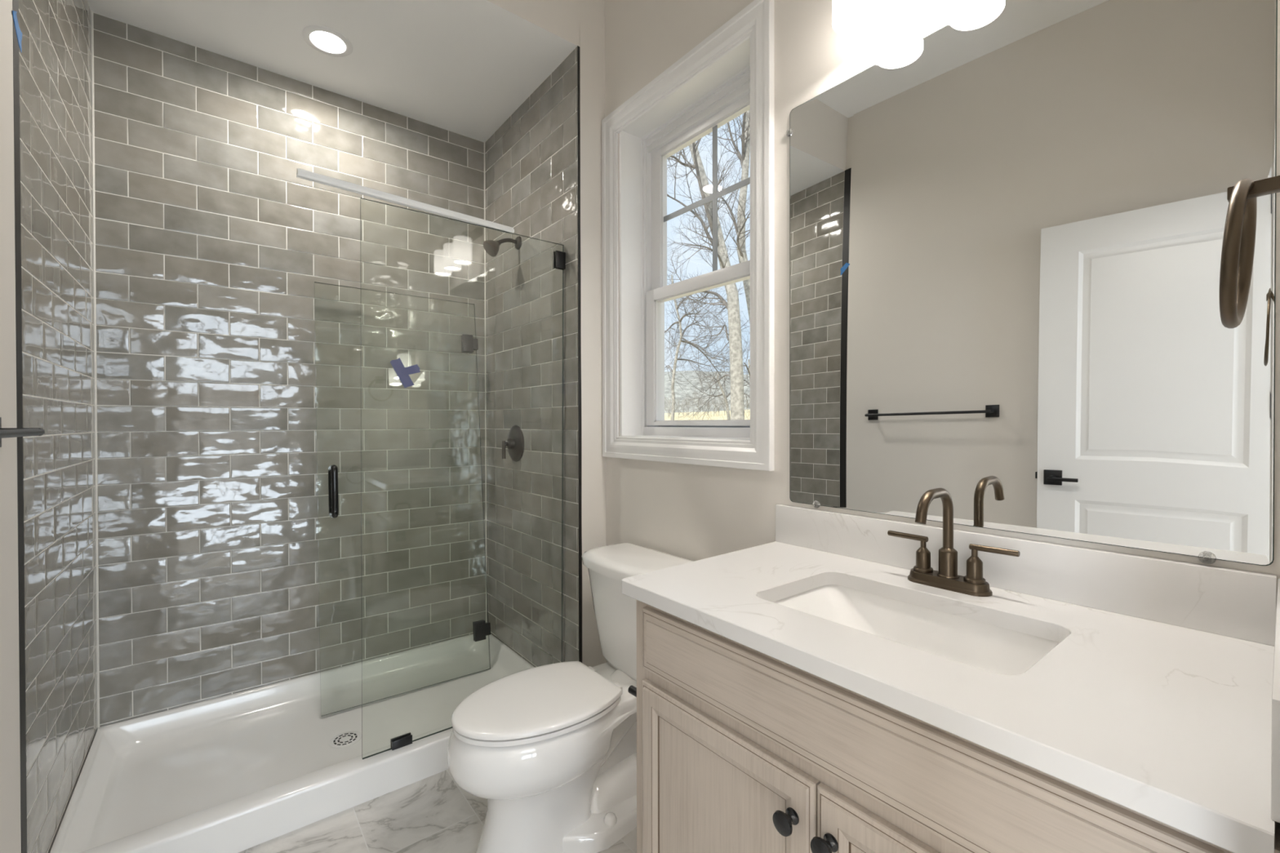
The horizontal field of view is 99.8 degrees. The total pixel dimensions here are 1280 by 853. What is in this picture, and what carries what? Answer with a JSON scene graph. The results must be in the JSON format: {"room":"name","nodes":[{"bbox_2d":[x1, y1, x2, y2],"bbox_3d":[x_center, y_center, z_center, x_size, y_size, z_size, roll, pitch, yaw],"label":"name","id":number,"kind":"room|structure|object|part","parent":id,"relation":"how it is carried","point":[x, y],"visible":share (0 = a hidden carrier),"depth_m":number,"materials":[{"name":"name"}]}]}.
{"room":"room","nodes":[
{"label":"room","id":0,"kind":"room"},
{"bbox_2d":[0,0,97,852],"bbox_3d":[-1.221,-0.322,0.876,0.117,3.155,3.104,0,1,-38],"label":"wall","id":1,"kind":"structure","parent":0,"point":[55,57],"depth_m":1.46,"materials":[{"name":"grey tile"}]},
{"bbox_2d":[12,10,22,52],"bbox_3d":[-1.435,-0.916,1.240,0.004,0.072,0.066,0,1,-38],"label":"tape","id":2,"kind":"object","parent":1,"relation":"attached to","point":[19,33],"visible":1,"depth_m":1.25,"materials":[{"name":"blue plastic"}]},
{"bbox_2d":[12,0,26,852],"bbox_3d":[-1.440,-0.147,1.242,0.012,2.796,0.046,0,1,-38],"label":"trim","id":3,"kind":"structure","parent":1,"relation":"attached to","point":[15,2],"depth_m":1.25,"materials":[{"name":"black metal"}]},
{"bbox_2d":[0,417,44,447],"bbox_3d":[-1.078,0.013,0.851,0.072,0.062,0.710,0,1,-38],"label":"towel bar","id":4,"kind":"object","parent":1,"relation":"attached to","point":[5,433],"visible":1,"depth_m":1.03,"materials":[{"name":"black metal"}]},
{"bbox_2d":[93,12,485,727],"bbox_3d":[-1.450,-0.210,2.494,1.524,2.687,0.014,0,1,-38],"label":"wall","id":5,"kind":"structure","parent":0,"point":[211,250],"depth_m":2.36,"materials":[{"name":"grey tile"}]},
{"bbox_2d":[90,10,99,728],"bbox_3d":[-2.043,-0.203,2.018,0.009,2.692,0.009,0,1,-38],"label":"trim","id":6,"kind":"structure","parent":5,"relation":"attached to","point":[91,11],"depth_m":2.02,"materials":[{"name":"white tile"}]},
{"bbox_2d":[484,142,487,622],"bbox_3d":[-0.849,-0.212,2.959,0.008,2.692,0.008,0,1,-38],"label":"trim","id":7,"kind":"structure","parent":5,"relation":"attached to","point":[484,142],"depth_m":2.96,"materials":[{"name":"grey metal"}]},
{"bbox_2d":[87,0,579,142],"bbox_3d":[-1.196,-1.730,2.158,1.548,0.356,1.103,0,1,-38],"label":"ceiling","id":8,"kind":"structure","parent":0,"point":[462,67],"depth_m":2.18,"materials":[{"name":"white paint"}]},
{"bbox_2d":[302,25,352,57],"bbox_3d":[-1.257,-1.549,2.170,0.178,0.005,0.178,0,1,-38],"label":"recessed light","id":9,"kind":"object","parent":8,"relation":"in","point":[326,40],"visible":1,"depth_m":2.16,"materials":[{"name":"white paint"}]},
{"bbox_2d":[238,768,636,852],"bbox_3d":[-0.513,1.289,1.443,1.981,0.076,3.104,0,1,-38],"label":"floor","id":10,"kind":"structure","parent":0,"point":[433,814],"depth_m":1.68,"materials":[{"name":"stone"}]},
{"bbox_2d":[49,634,534,852],"bbox_3d":[-1.169,1.188,2.151,1.523,0.117,0.883,0,1,-38],"label":"shower pan","id":11,"kind":"object","parent":10,"relation":"on","point":[240,771],"visible":0.79,"depth_m":1.97,"materials":[{"name":"white plastic"}]},
{"bbox_2d":[314,281,490,716],"bbox_3d":[-1.105,0.280,2.558,0.751,1.863,0.252,0,1,-38],"label":"shower door","id":12,"kind":"structure","parent":11,"relation":"on","point":[482,628],"depth_m":2.66,"materials":[{"name":"clear glass"}]},
{"bbox_3d":[-1.350,0.285,2.371,0.028,0.238,0.137,0,1,-37],"label":"handle","id":13,"kind":"part","parent":12,"relation":"part of","materials":[{"name":"black metal"}]},
{"bbox_2d":[390,357,413,387],"bbox_3d":[-1.146,-0.258,2.597,0.107,0.148,0.016,0,0,-26],"label":"tape","id":14,"kind":"object","parent":12,"relation":"attached to","point":[397,364],"visible":1,"depth_m":2.60,"materials":[{"name":"blue"}]},
{"bbox_2d":[400,364,420,375],"bbox_3d":[-1.118,-0.275,2.622,0.093,0.062,0.007,0,1,-39],"label":"tape","id":15,"kind":"object","parent":12,"relation":"attached to","point":[413,369],"visible":1,"depth_m":2.62,"materials":[{"name":"blue"}]},
{"bbox_2d":[447,542,694,852],"bbox_3d":[-0.214,0.852,1.723,0.785,0.792,0.462,0,1,-38],"label":"toilet","id":16,"kind":"object","parent":10,"relation":"on","point":[551,749],"visible":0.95,"depth_m":1.59,"materials":[{"name":"white ceramic"}]},
{"bbox_3d":[-0.325,0.851,1.635,0.473,0.020,0.365,0,1,-38],"label":"seat","id":17,"kind":"part","parent":16,"relation":"part of","materials":[{"name":"white plastic"}]},
{"bbox_3d":[-0.324,0.830,1.637,0.484,0.025,0.371,0,1,-38],"label":"lid","id":18,"kind":"part","parent":16,"relation":"part of","materials":[{"name":"white plastic"}]},
{"bbox_3d":[-0.007,0.680,1.885,0.241,0.355,0.437,0,1,-38],"label":"tank","id":19,"kind":"part","parent":16,"relation":"part of","materials":[{"name":"white ceramic"}]},
{"bbox_3d":[-0.012,0.479,1.880,0.269,0.050,0.462,0,1,-38],"label":"tank lid","id":20,"kind":"part","parent":16,"relation":"part of","materials":[{"name":"white ceramic"}]},
{"bbox_2d":[636,600,1279,852],"bbox_3d":[0.475,0.811,1.009,0.616,0.881,0.950,0,1,-38],"label":"vanity cabinet","id":21,"kind":"object","parent":10,"relation":"on","point":[741,748],"visible":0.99,"depth_m":0.83,"materials":[{"name":"brown wood"}]},
{"bbox_2d":[627,685,636,697],"bbox_3d":[0.002,0.626,1.259,0.051,0.051,0.069,0,1,-38],"label":"paper holder","id":22,"kind":"object","parent":21,"relation":"attached to","point":[632,690],"visible":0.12,"depth_m":1.27,"materials":[{"name":"black metal"}]},
{"bbox_3d":[0.140,0.838,1.003,0.018,0.575,0.429,0,1,-38],"label":"door","id":23,"kind":"part","parent":21,"relation":"part of","materials":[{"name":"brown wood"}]},
{"bbox_3d":[0.230,0.619,0.846,0.032,0.036,0.036,0,1,-38],"label":"knob","id":24,"kind":"part","parent":21,"relation":"part of","materials":[{"name":"black metal"}]},
{"bbox_3d":[0.272,0.619,0.792,0.032,0.036,0.036,0,1,-38],"label":"knob","id":25,"kind":"part","parent":21,"relation":"part of","materials":[{"name":"black metal"}]},
{"bbox_3d":[0.406,0.840,0.665,0.018,0.575,0.424,0,1,-38],"label":"door","id":26,"kind":"part","parent":21,"relation":"part of","materials":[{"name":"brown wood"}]},
{"bbox_2d":[622,541,1275,852],"bbox_3d":[0.472,0.355,1.021,0.604,0.031,0.968,0,1,-38],"label":"countertop","id":27,"kind":"structure","parent":21,"relation":"on","point":[1171,725],"depth_m":0.73,"materials":[{"name":"white stone"}]},
{"bbox_2d":[773,585,1058,675],"bbox_3d":[0.474,0.435,0.996,0.332,0.128,0.512,0,1,-38],"label":"sink","id":28,"kind":"object","parent":27,"relation":"in","point":[991,648],"visible":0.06,"depth_m":1.09,"materials":[{"name":"white ceramic"}]},
{"bbox_2d":[887,488,1020,596],"bbox_3d":[0.652,0.233,1.137,0.194,0.212,0.194,0,0,8],"label":"faucet","id":29,"kind":"object","parent":27,"relation":"on","point":[947,578],"visible":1,"depth_m":1.12,"materials":[{"name":"brown metal"}]},
{"bbox_3d":[0.604,0.279,1.205,0.039,0.078,0.097,0,1,-38],"label":"handle","id":30,"kind":"part","parent":29,"relation":"part of","materials":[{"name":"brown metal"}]},
{"bbox_3d":[0.608,0.223,1.106,0.157,0.192,0.042,0,1,-38],"label":"spout","id":31,"kind":"part","parent":29,"relation":"part of","materials":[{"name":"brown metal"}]},
{"bbox_3d":[0.653,0.328,1.142,0.060,0.022,0.164,0,1,-38],"label":"plate","id":32,"kind":"part","parent":29,"relation":"part of","materials":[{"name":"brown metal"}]},
{"bbox_3d":[0.703,0.279,1.079,0.039,0.078,0.097,0,1,-38],"label":"handle","id":33,"kind":"part","parent":29,"relation":"part of","materials":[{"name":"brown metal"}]},
{"bbox_2d":[1271,578,1279,822],"bbox_3d":[0.772,0.289,0.642,0.563,0.107,0.019,0,1,-40],"label":"side splash","id":34,"kind":"object","parent":27,"relation":"on","point":[1275,749],"visible":1,"depth_m":0.47,"materials":[{"name":"white stone"}]},
{"bbox_2d":[484,0,606,666],"bbox_3d":[-0.541,-0.336,2.684,0.143,3.155,1.106,0,1,-38],"label":"wall","id":35,"kind":"structure","parent":0,"point":[531,159],"depth_m":2.41,"materials":[{"name":"grey tile"}]},
{"bbox_2d":[360,197,565,759],"bbox_3d":[-0.634,0.182,2.059,0.781,1.897,0.041,0,1,-38],"label":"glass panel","id":36,"kind":"object","parent":35,"relation":"attached to","point":[559,257],"visible":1,"depth_m":1.99,"materials":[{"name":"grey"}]},
{"bbox_2d":[296,168,514,234],"bbox_3d":[-0.775,-0.777,1.893,0.738,0.023,0.021,0,1,-43],"label":"strip","id":37,"kind":"object","parent":36,"relation":"on","point":[302,174],"visible":1,"depth_m":1.83,"materials":[{"name":"white plastic"}]},
{"bbox_2d":[483,235,521,257],"bbox_3d":[-0.662,-0.867,2.576,0.176,0.122,0.082,0,1,-38],"label":"showerhead","id":38,"kind":"object","parent":35,"relation":"attached to","point":[491,247],"visible":1,"depth_m":2.55,"materials":[{"name":"brown metal"}]},
{"bbox_3d":[-0.639,-0.887,2.594,0.111,0.045,0.018,0,1,-38],"label":"arm","id":39,"kind":"part","parent":38,"relation":"part of","materials":[{"name":"brown metal"}]},
{"bbox_2d":[502,425,524,462],"bbox_3d":[-0.642,0.084,2.644,0.073,0.180,0.180,0,1,-38],"label":"shower valve","id":40,"kind":"object","parent":35,"relation":"attached to","point":[514,442],"visible":1,"depth_m":2.63,"materials":[{"name":"brown metal"}]},
{"bbox_3d":[-0.647,0.107,2.640,0.060,0.100,0.053,0,1,-38],"label":"lever handle","id":41,"kind":"part","parent":40,"relation":"part of","materials":[{"name":"brown metal"}]},
{"bbox_2d":[577,45,582,662],"bbox_3d":[-0.246,-0.156,2.212,0.016,2.796,0.002,0,1,-38],"label":"trim","id":42,"kind":"structure","parent":35,"relation":"attached to","point":[580,433],"depth_m":2.21,"materials":[{"name":"black"}]},
{"bbox_2d":[604,0,1279,662],"bbox_3d":[0.192,-0.332,1.989,0.158,3.155,3.104,0,1,-38],"label":"wall","id":43,"kind":"structure","parent":0,"point":[691,512],"depth_m":1.61,"materials":[{"name":"white paint"}]},
{"bbox_2d":[601,0,773,471],"bbox_3d":[0.195,-0.580,1.994,0.215,1.418,0.874,0,1,-38],"label":"window","id":44,"kind":"structure","parent":43,"relation":"in","point":[728,74],"depth_m":2.02,"materials":[{"name":"white paint"}]},
{"bbox_3d":[0.248,-0.584,2.017,0.086,1.260,0.700,0,1,-38],"label":"frame","id":45,"kind":"part","parent":44,"relation":"part of","materials":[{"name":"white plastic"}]},
{"bbox_3d":[0.234,-0.281,2.005,0.033,0.556,0.634,0,1,-38],"label":"sash","id":46,"kind":"part","parent":44,"relation":"part of","materials":[{"name":"white plastic"}]},
{"bbox_3d":[0.269,-0.849,2.018,0.033,0.658,0.676,0,1,-38],"label":"sash","id":47,"kind":"part","parent":44,"relation":"part of","materials":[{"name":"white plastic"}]},
{"bbox_3d":[0.276,-0.584,2.038,0.033,1.356,0.796,0,1,-38],"label":"exterior casing","id":48,"kind":"part","parent":44,"relation":"part of","materials":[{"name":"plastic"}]},
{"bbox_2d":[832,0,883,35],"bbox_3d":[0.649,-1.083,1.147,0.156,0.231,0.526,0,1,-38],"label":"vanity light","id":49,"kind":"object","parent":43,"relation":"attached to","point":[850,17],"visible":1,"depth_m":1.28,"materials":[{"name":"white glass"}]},
{"bbox_2d":[775,504,1276,646],"bbox_3d":[0.697,0.284,1.209,0.020,0.107,0.948,0,1,-38],"label":"backsplash","id":50,"kind":"structure","parent":43,"relation":"attached to","point":[1238,604],"depth_m":1.02,"materials":[{"name":"white stone"}]},
{"bbox_2d":[786,0,1277,565],"bbox_3d":[0.707,-0.338,1.198,0.012,1.132,0.916,0,1,-38],"label":"mirror","id":51,"kind":"object","parent":43,"relation":"attached to","point":[1006,227],"visible":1,"depth_m":1.07,"materials":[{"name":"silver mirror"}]},
{"bbox_3d":[0.397,-0.320,0.259,1.666,3.155,0.128,0,1,-38],"label":"wall","id":52,"kind":"structure","parent":0,"visible":0},
{"bbox_2d":[1219,175,1279,328],"bbox_3d":[0.665,-0.194,0.574,0.157,0.171,0.060,0,1,-38],"label":"towel ring","id":53,"kind":"object","parent":52,"relation":"attached to","point":[1237,251],"visible":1,"depth_m":0.56,"materials":[{"name":"brown metal"}]},
{"bbox_3d":[0.666,-0.256,0.572,0.048,0.048,0.057,0,1,-38],"label":"arm","id":54,"kind":"part","parent":53,"relation":"part of","materials":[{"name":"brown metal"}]},
{"label":"outside","id":55,"kind":"structure","parent":0,"visible":0},
{"bbox_2d":[664,409,750,420],"bbox_3d":[14.094,-2.696,138.392,190.000,8.259,320.000,0,1,-38],"label":"field","id":56,"kind":"structure","parent":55,"point":[723,415],"depth_m":110.89,"materials":[{"name":"plant"}]},
{"bbox_2d":[664,398,678,416],"bbox_3d":[6.142,-4.300,106.634,4.572,5.211,5.062,0,1,-38],"label":"tree","id":57,"kind":"object","parent":56,"relation":"on","point":[665,398],"visible":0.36,"depth_m":106.42,"materials":[{"name":"grey plant"}]},
{"bbox_2d":[664,394,679,417],"bbox_3d":[6.147,-4.998,114.137,6.064,6.068,5.916,0,1,-38],"label":"tree","id":58,"kind":"object","parent":56,"relation":"on","point":[670,394],"visible":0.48,"depth_m":114.37,"materials":[{"name":"grey plant"}]},
{"bbox_2d":[664,395,683,414],"bbox_3d":[6.403,-4.418,109.124,4.874,5.180,5.575,0,1,-38],"label":"tree","id":59,"kind":"object","parent":56,"relation":"on","point":[664,395],"visible":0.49,"depth_m":109.17,"materials":[{"name":"grey plant"}]},
{"bbox_2d":[675,395,687,417],"bbox_3d":[7.890,-4.295,108.208,3.638,4.926,3.965,0,1,-38],"label":"tree","id":60,"kind":"object","parent":56,"relation":"on","point":[677,396],"visible":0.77,"depth_m":108.02,"materials":[{"name":"grey plant"}]},
{"bbox_2d":[675,397,689,415],"bbox_3d":[10.050,-4.692,120.049,4.013,4.589,4.651,0,1,-38],"label":"tree","id":61,"kind":"object","parent":56,"relation":"on","point":[687,397],"visible":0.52,"depth_m":120.45,"materials":[{"name":"grey plant"}]},
{"bbox_2d":[677,395,693,413],"bbox_3d":[10.145,-4.843,118.833,4.241,4.954,4.155,0,1,-38],"label":"tree","id":62,"kind":"object","parent":56,"relation":"on","point":[692,396],"visible":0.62,"depth_m":118.77,"materials":[{"name":"grey plant"}]},
{"bbox_2d":[693,391,707,416],"bbox_3d":[12.355,-5.014,112.605,5.495,5.683,6.772,0,1,-38],"label":"tree","id":63,"kind":"object","parent":56,"relation":"on","point":[700,400],"visible":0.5,"depth_m":112.63,"materials":[{"name":"grey plant"}]},
{"bbox_2d":[664,334,749,420],"bbox_3d":[5.154,-2.202,31.639,8.944,7.456,5.126,0,0,4],"label":"bare tree","id":64,"kind":"object","parent":56,"relation":"on","point":[718,375],"visible":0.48,"depth_m":30.96,"materials":[{"name":"brown plant"}]},
{"bbox_2d":[664,133,750,420],"bbox_3d":[2.072,-4.966,17.357,6.242,14.165,5.343,0,0,-21],"label":"bare tree","id":65,"kind":"object","parent":56,"relation":"on","point":[736,377],"visible":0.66,"depth_m":16.91,"materials":[{"name":"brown plant"}]},
{"bbox_2d":[664,253,750,420],"bbox_3d":[2.141,-2.868,24.447,7.663,9.642,7.408,0,0,-13],"label":"bare tree","id":66,"kind":"object","parent":56,"relation":"on","point":[673,371],"visible":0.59,"depth_m":23.97,"materials":[{"name":"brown plant"}]},
{"bbox_2d":[677,109,750,323],"bbox_3d":[3.558,-6.389,19.932,3.715,16.730,6.892,0,0,-22],"label":"bare tree","id":67,"kind":"object","parent":56,"relation":"on","point":[744,136],"visible":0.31,"depth_m":19.89,"materials":[{"name":"brown plant"}]},
{"bbox_2d":[680,319,750,419],"bbox_3d":[4.529,-2.199,28.718,5.586,7.573,7.960,0,0,15],"label":"bare tree","id":68,"kind":"object","parent":56,"relation":"on","point":[748,369],"visible":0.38,"depth_m":27.97,"materials":[{"name":"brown plant"}]},
{"bbox_2d":[710,400,722,416],"bbox_3d":[15.287,-4.228,109.138,4.153,4.208,3.330,0,1,-38],"label":"tree","id":69,"kind":"object","parent":56,"relation":"on","point":[713,400],"visible":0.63,"depth_m":108.58,"materials":[{"name":"grey plant"}]},
{"bbox_2d":[707,395,725,416],"bbox_3d":[15.216,-4.438,107.610,5.920,4.887,5.455,0,1,-38],"label":"tree","id":70,"kind":"object","parent":56,"relation":"on","point":[710,396],"visible":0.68,"depth_m":106.81,"materials":[{"name":"grey plant"}]},
{"bbox_2d":[710,392,725,412],"bbox_3d":[16.396,-5.157,109.127,4.132,5.903,5.164,0,1,-38],"label":"tree","id":71,"kind":"object","parent":56,"relation":"on","point":[717,393],"visible":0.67,"depth_m":109.19,"materials":[{"name":"grey plant"}]},
{"bbox_2d":[743,394,750,411],"bbox_3d":[24.554,-5.646,122.068,4.685,5.223,4.874,0,1,-38],"label":"tree","id":72,"kind":"object","parent":56,"relation":"on","point":[744,394],"visible":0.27,"depth_m":122.24,"materials":[{"name":"grey plant"}]},
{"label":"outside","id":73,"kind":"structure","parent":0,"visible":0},
{"bbox_2d":[664,370,750,413],"bbox_3d":[75.292,-12.754,156.785,196.559,24.635,324.273,0,1,-38],"label":"wooded hill","id":74,"kind":"structure","parent":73,"point":[667,386],"depth_m":184.79,"materials":[{"name":"brown plant"}]}
]}

